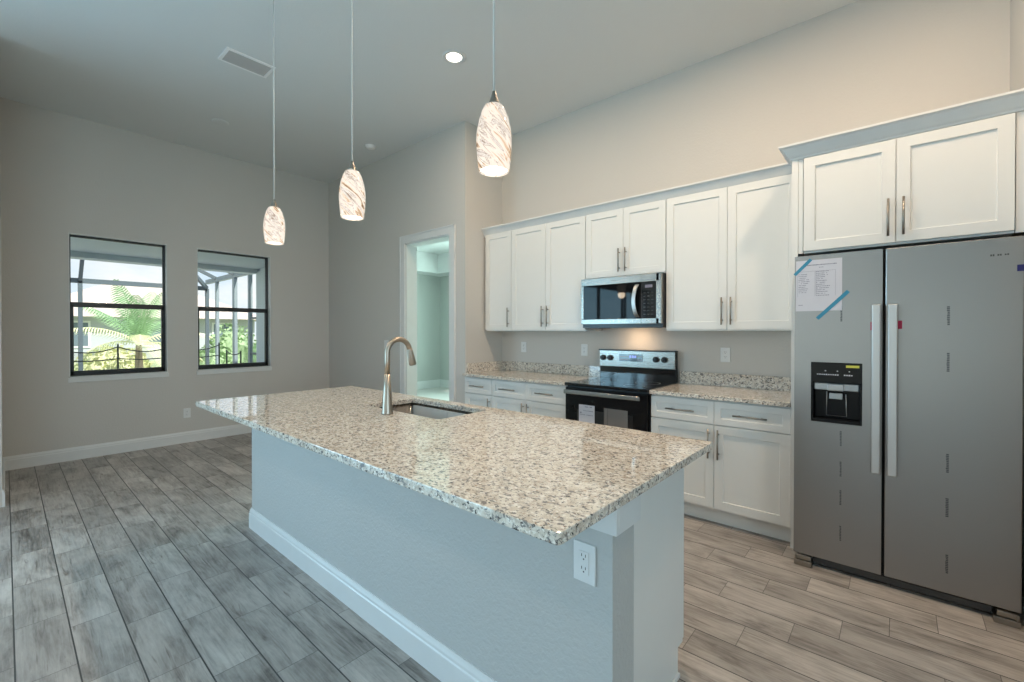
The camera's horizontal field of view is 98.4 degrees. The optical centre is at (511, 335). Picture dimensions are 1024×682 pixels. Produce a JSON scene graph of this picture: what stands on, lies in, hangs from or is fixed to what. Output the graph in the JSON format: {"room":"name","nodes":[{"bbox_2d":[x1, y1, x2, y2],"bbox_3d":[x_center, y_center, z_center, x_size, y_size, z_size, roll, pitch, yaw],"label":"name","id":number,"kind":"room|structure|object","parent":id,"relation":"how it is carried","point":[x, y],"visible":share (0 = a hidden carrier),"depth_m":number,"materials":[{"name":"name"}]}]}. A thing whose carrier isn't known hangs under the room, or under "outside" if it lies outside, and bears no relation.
{"room":"kitchen","nodes":[
{"label":"kitchen","id":0,"kind":"room"},
{"bbox_2d":[0,194,2,506],"bbox_3d":[-4.572,-0.489,3.847,1.513,3.634,0.160,0,1,41],"label":"wall","id":1,"kind":"structure","parent":0,"point":[1,438],"depth_m":3.42,"materials":[{"name":"paint"}]},
{"bbox_2d":[2,458,4,506],"bbox_3d":[-4.454,1.260,3.873,1.353,0.135,0.015,0,1,41],"label":"baseboard","id":2,"kind":"structure","parent":1,"relation":"attached to","point":[3,467],"depth_m":3.59,"materials":[{"name":"white wood"}]},
{"bbox_2d":[0,97,328,456],"bbox_3d":[-3.949,-0.501,5.592,0.160,3.634,3.610,0,1,41],"label":"wall","id":3,"kind":"structure","parent":0,"point":[61,174],"depth_m":5.05,"materials":[{"name":"paint"}]},
{"bbox_2d":[68,233,168,382],"bbox_3d":[-4.440,-0.292,5.008,0.168,1.580,0.852,0,1,41],"label":"window","id":4,"kind":"structure","parent":3,"relation":"in","point":[148,372],"depth_m":5.01,"materials":[{"name":"brown metal"}]},
{"bbox_2d":[3,424,251,470],"bbox_3d":[-3.883,1.248,5.547,0.015,0.135,3.290,0,1,41],"label":"baseboard","id":5,"kind":"structure","parent":3,"relation":"attached to","point":[95,450],"depth_m":4.93,"materials":[{"name":"white wood"}]},
{"bbox_2d":[183,408,190,417],"bbox_3d":[-3.990,0.955,5.426,0.009,0.117,0.074,0,1,41],"label":"wall outlet","id":6,"kind":"object","parent":3,"relation":"attached to","point":[186,411],"visible":1,"depth_m":5.42,"materials":[{"name":"white plastic"}]},
{"bbox_2d":[197,248,271,374],"bbox_3d":[-3.689,-0.298,5.870,0.168,1.580,0.875,0,1,41],"label":"window","id":7,"kind":"structure","parent":3,"relation":"in","point":[266,365],"depth_m":5.98,"materials":[{"name":"brown metal"}]},
{"bbox_2d":[74,342,255,369],"bbox_3d":[-9.425,1.547,8.222,115.000,0.220,90.000,0,1,41],"label":"lawn","id":8,"kind":"structure","parent":0,"point":[153,364],"depth_m":20.40,"materials":[{"name":"green plant"}]},
{"bbox_2d":[74,345,153,370],"bbox_3d":[-13.843,0.881,15.359,1.964,1.187,2.290,0,1,41],"label":"shrub","id":9,"kind":"object","parent":8,"relation":"on","point":[108,364],"visible":0.52,"depth_m":14.97,"materials":[{"name":"green plant"}]},
{"bbox_2d":[74,279,211,370],"bbox_3d":[-10.948,-0.085,13.053,3.018,3.016,3.551,0,1,41],"label":"palm tree","id":10,"kind":"object","parent":8,"relation":"on","point":[136,331],"visible":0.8,"depth_m":12.94,"materials":[{"name":"green plant"}]},
{"bbox_2d":[71,285,255,363],"bbox_3d":[-21.433,-0.852,25.631,8.400,4.350,10.900,0,1,41],"label":"house","id":11,"kind":"object","parent":8,"relation":"on","point":[100,293],"visible":0.26,"depth_m":23.07,"materials":[{"name":"paint"}]},
{"bbox_2d":[199,347,232,364],"bbox_3d":[-11.902,0.959,16.839,1.897,1.026,2.382,0,1,41],"label":"shrub","id":12,"kind":"object","parent":8,"relation":"on","point":[201,352],"visible":0.18,"depth_m":16.90,"materials":[{"name":"green plant"}]},
{"bbox_2d":[204,323,255,362],"bbox_3d":[-13.366,0.411,21.158,2.386,2.113,2.468,0,1,41],"label":"shrub","id":13,"kind":"object","parent":8,"relation":"on","point":[225,340],"visible":0.41,"depth_m":20.72,"materials":[{"name":"green plant"}]},
{"bbox_2d":[70,237,264,274],"bbox_3d":[-7.799,-1.288,3.662,3.117,0.205,11.290,0,1,41],"label":"ceiling","id":14,"kind":"structure","parent":0,"point":[80,248],"depth_m":7.18,"materials":[{"name":"paint"}]},
{"bbox_2d":[256,267,264,361],"bbox_3d":[-4.684,-0.055,8.537,0.960,2.740,0.140,0,1,41],"label":"column","id":15,"kind":"structure","parent":0,"point":[260,276],"depth_m":8.65,"materials":[{"name":"paint"}]},
{"bbox_2d":[329,121,475,402],"bbox_3d":[-1.604,-0.503,5.837,3.055,3.634,0.160,0,1,41],"label":"wall","id":16,"kind":"structure","parent":0,"point":[430,183],"depth_m":5.70,"materials":[{"name":"paint"}]},
{"bbox_2d":[399,224,455,401],"bbox_3d":[-0.961,0.045,5.265,1.025,2.545,0.184,0,1,41],"label":"door frame","id":17,"kind":"structure","parent":16,"relation":"in","point":[408,279],"depth_m":5.48,"materials":[{"name":"white wood"}]},
{"bbox_2d":[417,274,439,381],"bbox_3d":[-3.024,-0.363,9.588,0.160,3.300,3.950,0,1,41],"label":"wall","id":18,"kind":"structure","parent":0,"point":[428,287],"depth_m":10.63,"materials":[{"name":"paint"}]},
{"bbox_2d":[417,379,439,389],"bbox_3d":[-2.958,1.193,9.542,0.015,0.190,3.630,0,1,41],"label":"baseboard","id":19,"kind":"structure","parent":18,"relation":"attached to","point":[431,383],"depth_m":10.62,"materials":[{"name":"white wood"}]},
{"bbox_2d":[0,0,857,182],"bbox_3d":[-0.832,-2.373,-0.840,13.293,0.200,10.385,0,1,41],"label":"ceiling","id":20,"kind":"structure","parent":0,"point":[152,68],"depth_m":3.71,"materials":[{"name":"paint"}]},
{"bbox_2d":[211,118,228,125],"bbox_3d":[-3.170,-2.310,4.794,0.166,0.006,0.166,0,1,41],"label":"cover plate","id":21,"kind":"object","parent":20,"relation":"attached to","point":[221,122],"visible":1,"depth_m":4.79,"materials":[{"name":"paint"}]},
{"bbox_2d":[218,47,275,77],"bbox_3d":[-2.239,-2.299,3.739,0.230,0.011,0.370,0,1,41],"label":"ceiling vent","id":22,"kind":"object","parent":20,"relation":"in","point":[233,57],"visible":1,"depth_m":3.72,"materials":[{"name":"white metal"}]},
{"bbox_2d":[263,0,284,244],"bbox_3d":[-1.511,-1.440,2.805,0.126,1.715,0.126,0,1,41],"label":"pendant light","id":23,"kind":"object","parent":20,"relation":"hanging from","point":[273,222],"visible":1,"depth_m":2.78,"materials":[{"name":"glass"}]},
{"bbox_2d":[339,0,365,220],"bbox_3d":[-0.787,-1.436,2.175,0.126,1.715,0.126,0,1,41],"label":"pendant light","id":24,"kind":"object","parent":20,"relation":"hanging from","point":[352,195],"visible":1,"depth_m":2.14,"materials":[{"name":"glass"}]},
{"bbox_2d":[343,215,360,218],"bbox_3d":[-0.787,-0.589,2.181,0.104,0.004,0.104,0,1,41],"label":"diffuser","id":25,"kind":"object","parent":24,"relation":"attached to","point":[344,216],"depth_m":2.19,"materials":[{"name":"white glass"}]},
{"bbox_2d":[365,144,375,149],"bbox_3d":[-1.731,-2.300,5.411,0.134,0.034,0.134,0,1,41],"label":"smoke detector","id":26,"kind":"object","parent":20,"relation":"attached to","point":[368,146],"visible":1,"depth_m":5.38,"materials":[{"name":"white plastic"}]},
{"bbox_2d":[442,50,465,64],"bbox_3d":[-0.480,-2.299,3.658,0.196,0.009,0.196,0,1,41],"label":"recessed light","id":27,"kind":"object","parent":20,"relation":"in","point":[455,57],"visible":1,"depth_m":3.65,"materials":[{"name":"white plastic"}]},
{"bbox_2d":[476,0,511,176],"bbox_3d":[-0.063,-1.431,1.543,0.126,1.715,0.126,0,1,41],"label":"pendant light","id":28,"kind":"object","parent":20,"relation":"hanging from","point":[493,135],"visible":1,"depth_m":1.50,"materials":[{"name":"glass"}]},
{"bbox_2d":[480,166,507,173],"bbox_3d":[-0.063,-0.585,1.550,0.104,0.004,0.104,0,1,41],"label":"diffuser","id":29,"kind":"object","parent":28,"relation":"attached to","point":[483,169],"depth_m":1.56,"materials":[{"name":"white glass"}]},
{"bbox_2d":[417,240,448,276],"bbox_3d":[-1.145,-1.711,7.942,4.822,0.580,3.630,0,1,41],"label":"ceiling","id":30,"kind":"structure","parent":0,"point":[432,259],"depth_m":10.03,"materials":[{"name":"white paint"}]},
{"bbox_2d":[440,276,448,379],"bbox_3d":[0.099,-0.361,9.381,4.822,3.300,0.160,0,1,41],"label":"wall","id":31,"kind":"structure","parent":0,"point":[444,280],"depth_m":10.80,"materials":[{"name":"paint"}]},
{"bbox_2d":[440,379,448,387],"bbox_3d":[0.042,1.194,9.326,4.822,0.190,0.015,0,1,41],"label":"baseboard","id":32,"kind":"structure","parent":31,"relation":"attached to","point":[443,383],"depth_m":10.79,"materials":[{"name":"white wood"}]},
{"bbox_2d":[476,126,501,362],"bbox_3d":[-0.264,-0.498,5.171,0.160,3.634,0.595,0,1,41],"label":"wall","id":33,"kind":"structure","parent":0,"point":[488,189],"depth_m":4.99,"materials":[{"name":"paint"}]},
{"bbox_2d":[0,387,1023,681],"bbox_3d":[-0.498,1.406,1.067,15.260,0.124,13.660,0,1,41],"label":"floor","id":34,"kind":"structure","parent":0,"point":[145,565],"depth_m":2.18,"materials":[{"name":"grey wood"}]},
{"bbox_2d":[249,405,683,681],"bbox_3d":[-0.526,0.896,2.420,2.804,0.884,0.740,0,1,41],"label":"kitchen island","id":35,"kind":"object","parent":34,"relation":"on","point":[467,596],"visible":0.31,"depth_m":1.67,"materials":[{"name":"paint"}]},
{"bbox_2d":[196,386,711,544],"bbox_3d":[-0.605,0.440,2.298,2.814,0.030,1.076,0,1,41],"label":"island countertop","id":36,"kind":"structure","parent":35,"relation":"on","point":[548,479],"depth_m":1.65,"materials":[{"name":"stone"}]},
{"bbox_2d":[382,337,415,414],"bbox_3d":[-0.639,0.216,2.460,0.109,0.416,0.217,0,1,41],"label":"kitchen faucet","id":37,"kind":"object","parent":36,"relation":"on","point":[387,407],"visible":1,"depth_m":2.38,"materials":[{"name":"metal"}]},
{"bbox_2d":[379,403,471,413],"bbox_3d":[-0.516,0.556,2.594,0.750,0.206,0.416,0,1,41],"label":"sink","id":38,"kind":"object","parent":36,"relation":"in","point":[405,408],"visible":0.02,"depth_m":2.88,"materials":[{"name":"metal"}]},
{"bbox_2d":[574,539,595,586],"bbox_3d":[0.212,0.668,1.299,0.074,0.117,0.009,0,1,41],"label":"wall outlet","id":39,"kind":"object","parent":35,"relation":"attached to","point":[584,553],"visible":1,"depth_m":1.29,"materials":[{"name":"white plastic"}]},
{"bbox_2d":[579,550,588,575],"bbox_3d":[0.211,0.668,1.297,0.033,0.068,0.003,0,1,41],"label":"receptacle","id":40,"kind":"object","parent":39,"relation":"attached to","point":[583,554],"depth_m":1.30,"materials":[{"name":"white plastic"}]},
{"bbox_2d":[465,376,492,407],"bbox_3d":[-0.166,0.879,4.843,0.396,0.883,0.651,0,1,41],"label":"base cabinet","id":41,"kind":"object","parent":34,"relation":"on","point":[478,391],"visible":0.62,"depth_m":4.62,"materials":[{"name":"wood"}]},
{"bbox_2d":[492,379,567,418],"bbox_3d":[0.327,0.882,4.413,0.907,0.883,0.651,0,1,41],"label":"base cabinet","id":42,"kind":"object","parent":34,"relation":"on","point":[549,400],"visible":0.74,"depth_m":4.17,"materials":[{"name":"wood"}]},
{"bbox_2d":[462,361,599,385],"bbox_3d":[0.176,0.372,4.551,1.324,0.134,0.639,0,1,41],"label":"countertop","id":43,"kind":"structure","parent":42,"relation":"on","point":[543,373],"depth_m":4.62,"materials":[{"name":"stone"}]},
{"bbox_2d":[564,349,677,431],"bbox_3d":[0.938,0.717,3.832,0.758,1.162,0.687,0,1,41],"label":"range","id":44,"kind":"object","parent":34,"relation":"on","point":[625,381],"visible":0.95,"depth_m":3.81,"materials":[{"name":"black metal"}]},
{"bbox_2d":[579,404,594,423],"bbox_3d":[0.627,0.683,3.714,0.152,0.192,0.002,0,1,41],"label":"paper sheet","id":45,"kind":"object","parent":44,"relation":"attached to","point":[586,412],"visible":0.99,"depth_m":3.71,"materials":[{"name":"white paper"}]},
{"bbox_2d":[604,408,627,428],"bbox_3d":[0.829,0.712,3.537,0.210,0.236,0.005,0,1,41],"label":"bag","id":46,"kind":"object","parent":44,"relation":"attached to","point":[612,417],"visible":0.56,"depth_m":3.53,"materials":[{"name":"plastic"}]},
{"bbox_2d":[565,377,676,392],"bbox_3d":[0.938,0.422,3.831,0.758,0.023,0.595,0,1,41],"label":"cooktop","id":47,"kind":"object","parent":44,"relation":"in","point":[605,384],"depth_m":3.76,"materials":[{"name":"black glass"}]},
{"bbox_2d":[651,394,790,541],"bbox_3d":[1.599,0.890,3.305,0.918,0.883,0.651,0,1,41],"label":"base cabinet","id":48,"kind":"object","parent":34,"relation":"on","point":[743,482],"visible":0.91,"depth_m":3.01,"materials":[{"name":"wood"}]},
{"bbox_2d":[649,371,790,406],"bbox_3d":[1.603,0.381,3.307,0.920,0.134,0.639,0,1,41],"label":"countertop","id":49,"kind":"structure","parent":48,"relation":"on","point":[741,388],"depth_m":3.36,"materials":[{"name":"stone"}]},
{"bbox_2d":[790,160,805,548],"bbox_3d":[1.967,0.118,2.994,0.034,2.432,0.628,0,1,41],"label":"panel","id":50,"kind":"object","parent":34,"relation":"on","point":[795,163],"visible":0.33,"depth_m":2.76,"materials":[{"name":"white wood"}]},
{"bbox_2d":[794,236,1023,629],"bbox_3d":[2.237,0.439,2.585,0.894,1.797,0.837,0,1,41],"label":"refrigerator","id":51,"kind":"object","parent":34,"relation":"on","point":[908,395],"visible":1,"depth_m":2.25,"materials":[{"name":"silver metal"}]},
{"bbox_2d":[794,259,811,275],"bbox_3d":[1.694,-0.396,2.575,0.092,0.097,0.001,0,1,41],"label":"tape","id":52,"kind":"object","parent":51,"relation":"attached to","point":[802,267],"visible":1,"depth_m":2.58,"materials":[{"name":"blue plastic"}]},
{"bbox_2d":[796,258,841,310],"bbox_3d":[1.752,-0.286,2.527,0.218,0.293,0.002,0,1,41],"label":"printed paper","id":53,"kind":"object","parent":51,"relation":"attached to","point":[819,284],"visible":1,"depth_m":2.52,"materials":[{"name":"paper"}]},
{"bbox_2d":[798,263,836,305],"bbox_3d":[1.745,-0.289,2.533,0.184,0.235,0.001,0,1,41],"label":"print","id":54,"kind":"object","parent":53,"relation":"attached to","point":[817,282],"depth_m":2.53},
{"bbox_2d":[816,290,849,319],"bbox_3d":[1.802,-0.169,2.484,0.156,0.163,0.001,0,1,41],"label":"tape","id":55,"kind":"object","parent":51,"relation":"attached to","point":[846,292],"visible":1,"depth_m":2.48,"materials":[{"name":"blue plastic"}]},
{"bbox_2d":[814,382,858,391],"bbox_3d":[1.840,0.291,2.506,0.205,0.040,0.048,0,1,41],"label":"dispenser control panel","id":56,"kind":"object","parent":51,"relation":"attached to","point":[818,386],"depth_m":2.48,"materials":[{"name":"silver metal"}]},
{"bbox_2d":[945,554,947,573],"bbox_3d":[2.154,1.134,2.190,0.011,0.092,0.001,0,1,41],"label":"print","id":57,"kind":"object","parent":51,"relation":"attached to","point":[946,555],"depth_m":2.19},
{"bbox_2d":[945,498,948,516],"bbox_3d":[2.154,0.854,2.188,0.011,0.092,0.001,0,1,41],"label":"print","id":58,"kind":"object","parent":51,"relation":"attached to","point":[946,499],"depth_m":2.19},
{"bbox_2d":[946,454,948,472],"bbox_3d":[2.154,0.634,2.186,0.011,0.092,0.001,0,1,41],"label":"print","id":59,"kind":"object","parent":51,"relation":"attached to","point":[947,455],"depth_m":2.19},
{"bbox_2d":[946,353,949,371],"bbox_3d":[2.154,0.134,2.183,0.011,0.092,0.001,0,1,41],"label":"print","id":60,"kind":"object","parent":51,"relation":"attached to","point":[947,354],"depth_m":2.18},
{"bbox_2d":[947,306,949,324],"bbox_3d":[2.154,-0.096,2.181,0.011,0.092,0.001,0,1,41],"label":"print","id":61,"kind":"object","parent":51,"relation":"attached to","point":[948,307],"depth_m":2.18},
{"bbox_2d":[1017,264,1023,270],"bbox_3d":[2.330,-0.309,2.023,0.023,0.030,0.001,0,1,41],"label":"tape","id":62,"kind":"object","parent":51,"relation":"attached to","point":[1020,267],"visible":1,"depth_m":2.02,"materials":[{"name":"blue plastic"}]},
{"bbox_2d":[502,0,1009,383],"bbox_3d":[1.510,-0.489,3.913,4.168,3.634,0.160,0,1,41],"label":"wall","id":63,"kind":"structure","parent":0,"point":[860,63],"depth_m":3.50,"materials":[{"name":"paint"}]},
{"bbox_2d":[485,230,512,330],"bbox_3d":[-0.064,-0.588,4.942,0.386,1.084,0.351,0,1,41],"label":"upper cabinet","id":64,"kind":"object","parent":63,"relation":"attached to","point":[497,245],"visible":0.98,"depth_m":4.85,"materials":[{"name":"wood"}]},
{"bbox_2d":[521,342,525,351],"bbox_3d":[0.133,0.133,5.005,0.074,0.117,0.009,0,1,41],"label":"wall outlet","id":65,"kind":"object","parent":63,"relation":"attached to","point":[523,344],"visible":1,"depth_m":5.00,"materials":[{"name":"white plastic"}]},
{"bbox_2d":[503,361,599,376],"bbox_3d":[0.386,0.355,4.777,1.304,0.104,0.021,0,1,41],"label":"backsplash","id":66,"kind":"structure","parent":63,"relation":"attached to","point":[583,370],"depth_m":4.71,"materials":[{"name":"stone"}]},
{"bbox_2d":[511,216,601,330],"bbox_3d":[0.427,-0.585,4.514,0.912,1.084,0.351,0,1,41],"label":"upper cabinet","id":67,"kind":"object","parent":63,"relation":"attached to","point":[548,260],"visible":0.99,"depth_m":4.38,"materials":[{"name":"wood"}]},
{"bbox_2d":[581,344,587,355],"bbox_3d":[0.733,0.149,4.482,0.074,0.117,0.009,0,1,41],"label":"wall outlet","id":68,"kind":"object","parent":63,"relation":"attached to","point":[584,347],"visible":1,"depth_m":4.48,"materials":[{"name":"white plastic"}]},
{"bbox_2d":[586,199,665,278],"bbox_3d":[1.060,-0.817,3.962,0.758,0.612,0.351,0,1,41],"label":"upper cabinet","id":69,"kind":"object","parent":63,"relation":"attached to","point":[631,240],"visible":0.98,"depth_m":3.83,"materials":[{"name":"wood"}]},
{"bbox_2d":[581,273,665,327],"bbox_3d":[1.033,-0.287,3.936,0.756,0.447,0.430,0,1,41],"label":"microwave","id":70,"kind":"object","parent":69,"relation":"attached to","point":[630,301],"visible":0.99,"depth_m":3.77,"materials":[{"name":"silver metal"}]},
{"bbox_2d":[721,348,729,361],"bbox_3d":[1.740,0.160,3.605,0.074,0.117,0.009,0,1,41],"label":"wall outlet","id":71,"kind":"object","parent":63,"relation":"attached to","point":[725,352],"visible":1,"depth_m":3.60,"materials":[{"name":"white plastic"}]},
{"bbox_2d":[723,351,726,358],"bbox_3d":[1.739,0.160,3.603,0.033,0.068,0.003,0,1,41],"label":"receptacle","id":72,"kind":"object","parent":71,"relation":"attached to","point":[724,352],"depth_m":3.60,"materials":[{"name":"white plastic"}]},
{"bbox_2d":[666,174,791,330],"bbox_3d":[1.695,-0.577,3.410,0.919,1.084,0.351,0,1,41],"label":"upper cabinet","id":73,"kind":"object","parent":63,"relation":"attached to","point":[729,251],"visible":0.98,"depth_m":3.28,"materials":[{"name":"wood"}]},
{"bbox_2d":[679,371,790,390],"bbox_3d":[1.806,0.364,3.540,0.920,0.104,0.021,0,1,41],"label":"backsplash","id":74,"kind":"structure","parent":63,"relation":"attached to","point":[689,377],"depth_m":3.53,"materials":[{"name":"stone"}]},
{"bbox_2d":[798,111,1023,255],"bbox_3d":[2.325,-0.798,2.644,0.954,0.590,0.676,0,1,41],"label":"upper cabinet","id":75,"kind":"object","parent":63,"relation":"attached to","point":[956,183],"depth_m":2.38,"materials":[{"name":"wood"}]},
{"bbox_2d":[481,88,1023,236],"bbox_3d":[1.171,-1.139,3.641,4.006,0.087,0.686,0,1,41],"label":"crown molding","id":76,"kind":"structure","parent":75,"relation":"attached to","point":[1009,102],"depth_m":2.61,"materials":[{"name":"white wood"}]},
{"bbox_2d":[1010,0,1023,598],"bbox_3d":[2.471,-0.476,1.965,0.160,3.634,1.515,0,1,41],"label":"wall","id":77,"kind":"structure","parent":0,"point":[1016,6],"depth_m":2.40,"materials":[{"name":"paint"}]},
{"bbox_3d":[-8.808,1.395,5.032,9.120,0.110,20.000,0,1,41],"label":"deck","id":78,"kind":"object","parent":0,"visible":0},
{"bbox_2d":[74,343,219,368],"bbox_3d":[-7.660,0.744,7.959,0.028,1.150,4.157,0,1,41],"label":"fence","id":79,"kind":"object","parent":78,"relation":"on","point":[218,345],"visible":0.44,"depth_m":8.34,"materials":[{"name":"black metal"}]},
{"bbox_2d":[71,260,259,370],"bbox_3d":[-9.327,-0.370,6.372,3.640,3.400,9.359,0,1,41],"label":"screen enclosure","id":80,"kind":"object","parent":78,"relation":"on","point":[80,280],"visible":0.42,"depth_m":9.67,"materials":[{"name":"white metal"}]},
{"bbox_2d":[226,350,241,363],"bbox_3d":[-5.748,0.810,9.126,0.878,1.000,0.027,0,1,41],"label":"fence","id":81,"kind":"object","parent":78,"relation":"on","point":[227,352],"visible":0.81,"depth_m":9.16,"materials":[{"name":"black metal"}]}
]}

